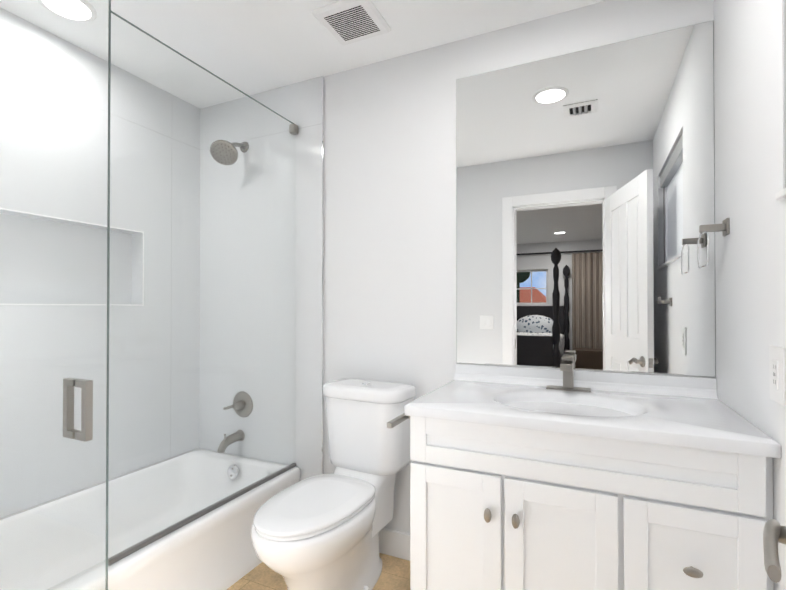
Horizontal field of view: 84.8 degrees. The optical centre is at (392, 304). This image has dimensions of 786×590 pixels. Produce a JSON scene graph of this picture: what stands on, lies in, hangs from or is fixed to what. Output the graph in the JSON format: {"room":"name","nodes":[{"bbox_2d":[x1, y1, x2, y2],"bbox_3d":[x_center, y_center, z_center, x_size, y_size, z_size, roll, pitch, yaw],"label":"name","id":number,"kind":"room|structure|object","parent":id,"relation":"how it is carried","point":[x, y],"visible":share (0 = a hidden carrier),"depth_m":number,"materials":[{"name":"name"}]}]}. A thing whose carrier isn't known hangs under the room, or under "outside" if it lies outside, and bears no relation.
{"room":"bathroom","nodes":[
{"label":"bathroom","id":0,"kind":"room"},
{"bbox_2d":[0,7,200,517],"bbox_3d":[-1.586,0.003,1.863,0.122,2.400,1.725,0,-1,25],"label":"tiled wall","id":1,"kind":"structure","parent":0,"point":[90,248],"depth_m":2.06,"materials":[{"name":"white tile"}]},
{"bbox_2d":[199,76,323,481],"bbox_3d":[-0.767,0.008,2.429,0.892,2.400,0.010,0,-1,25],"label":"tiled wall","id":2,"kind":"structure","parent":1,"relation":"attached to","point":[300,105],"depth_m":2.39,"materials":[{"name":"white tile"}]},
{"bbox_2d":[210,140,248,164],"bbox_3d":[-0.881,-0.847,2.355,0.136,0.177,0.231,0,-1,25],"label":"shower head","id":3,"kind":"object","parent":2,"relation":"attached to","point":[229,158],"depth_m":2.30},
{"bbox_2d":[217,430,244,452],"bbox_3d":[-0.910,0.762,2.396,0.068,0.099,0.159,0,-1,25],"label":"tub spout","id":4,"kind":"object","parent":2,"relation":"attached to","point":[227,443],"depth_m":2.38,"materials":[{"name":"silver metal"}]},
{"bbox_2d":[223,391,252,416],"bbox_3d":[-0.878,0.573,2.430,0.159,0.148,0.073,0,-1,25],"label":"shower valve","id":5,"kind":"object","parent":2,"relation":"attached to","point":[246,408],"depth_m":2.44,"materials":[{"name":"silver metal"}]},
{"bbox_2d":[0,0,606,108],"bbox_3d":[-0.333,-1.252,1.292,2.884,0.100,1.965,0,-1,25],"label":"ceiling","id":6,"kind":"structure","parent":0,"point":[250,47],"depth_m":1.91,"materials":[{"name":"white paint"}]},
{"bbox_2d":[38,0,96,21],"bbox_3d":[-1.304,-1.194,1.723,0.196,0.008,0.196,0,-1,25],"label":"recessed light","id":7,"kind":"object","parent":6,"relation":"in","point":[65,5],"depth_m":1.74,"materials":[{"name":"white plastic"}]},
{"bbox_2d":[312,0,390,44],"bbox_3d":[-0.170,-1.188,1.814,0.250,0.017,0.250,0,-1,25],"label":"ceiling vent","id":8,"kind":"object","parent":6,"relation":"in","point":[345,22],"visible":1,"depth_m":1.79,"materials":[{"name":"white plastic"}]},
{"bbox_2d":[227,553,409,589],"bbox_3d":[-0.333,1.248,1.272,2.884,0.100,1.965,0,-1,25],"label":"floor","id":9,"kind":"structure","parent":0,"point":[395,574],"depth_m":1.89,"materials":[{"name":"tile"}]},
{"bbox_2d":[0,448,299,589],"bbox_3d":[-1.189,1.030,1.666,0.758,0.342,1.712,0,-1,25],"label":"bathtub","id":10,"kind":"object","parent":9,"relation":"on","point":[214,549],"visible":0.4,"depth_m":1.89,"materials":[{"name":"white ceramic"}]},
{"bbox_2d":[0,0,131,589],"bbox_3d":[-1.043,-0.014,1.050,0.113,1.922,0.683,0,-1,25],"label":"glass","id":11,"kind":"object","parent":10,"relation":"on","point":[85,433],"depth_m":1.28,"materials":[{"name":"grey"}]},
{"bbox_2d":[128,24,297,554],"bbox_3d":[-0.730,-0.055,1.864,0.036,1.828,0.985,0,-1,25],"label":"glass","id":12,"kind":"object","parent":10,"relation":"on","point":[293,128],"depth_m":1.79,"materials":[{"name":"grey"}]},
{"bbox_2d":[251,379,415,589],"bbox_3d":[-0.233,0.783,1.757,0.436,0.839,0.748,0,-1,25],"label":"toilet","id":13,"kind":"object","parent":9,"relation":"on","point":[319,532],"visible":0.98,"depth_m":1.76,"materials":[{"name":"white ceramic"}]},
{"bbox_2d":[404,354,780,589],"bbox_3d":[0.595,0.698,1.468,0.958,1.004,0.593,0,-1,25],"label":"bathroom vanity","id":14,"kind":"object","parent":9,"relation":"on","point":[566,476],"visible":1,"depth_m":1.24,"materials":[{"name":"white paint"}]},
{"bbox_2d":[387,413,409,427],"bbox_3d":[0.042,0.395,1.467,0.060,0.044,0.172,0,-1,25],"label":"toilet paper holder","id":15,"kind":"object","parent":14,"relation":"attached to","point":[394,422],"visible":0.44,"depth_m":1.44,"materials":[{"name":"silver metal"}]},
{"bbox_2d":[324,0,785,589],"bbox_3d":[-0.722,-0.008,0.445,2.883,2.400,0.120,0,-1,25],"label":"wall","id":16,"kind":"structure","parent":0,"point":[388,220],"depth_m":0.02,"materials":[{"name":"white paint"}]},
{"bbox_2d":[379,528,409,560],"bbox_3d":[-0.402,1.139,1.305,0.708,0.120,1.725,0,-1,25],"label":"baseboard","id":17,"kind":"structure","parent":16,"relation":"attached to","point":[394,543],"depth_m":2.05,"materials":[{"name":"white paint"}]},
{"bbox_2d":[456,20,715,376],"bbox_3d":[0.720,-0.379,1.744,0.955,1.282,0.006,0,-1,25],"label":"mirror","id":18,"kind":"object","parent":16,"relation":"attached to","point":[585,194],"visible":0.93,"depth_m":1.71,"materials":[{"name":"grey mirror"}]},
{"bbox_2d":[697,218,729,268],"bbox_3d":[1.054,-0.200,1.415,0.075,0.154,0.146,0,-1,25],"label":"towel ring","id":19,"kind":"object","parent":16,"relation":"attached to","point":[724,226],"visible":0.98,"depth_m":1.40,"materials":[{"name":"silver metal"}]},
{"bbox_2d":[769,345,785,405],"bbox_3d":[0.908,0.166,1.019,0.009,0.132,0.084,0,-1,25],"label":"electrical outlet plate","id":20,"kind":"object","parent":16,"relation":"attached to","point":[777,364],"visible":1,"depth_m":1.00,"materials":[{"name":"white plastic"}]},
{"bbox_2d":[775,0,785,199],"bbox_3d":[0.791,-0.562,0.564,0.188,0.631,0.894,0,-1,25],"label":"bathroom window","id":21,"kind":"structure","parent":16,"relation":"in","point":[780,195],"depth_m":0.99,"materials":[{"name":"white"}]},
{"bbox_2d":[763,519,785,582],"bbox_3d":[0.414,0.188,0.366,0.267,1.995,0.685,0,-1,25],"label":"door handle","id":22,"kind":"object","parent":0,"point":[774,532],"depth_m":0.58,"materials":[{"name":"silver metal"}]}
]}

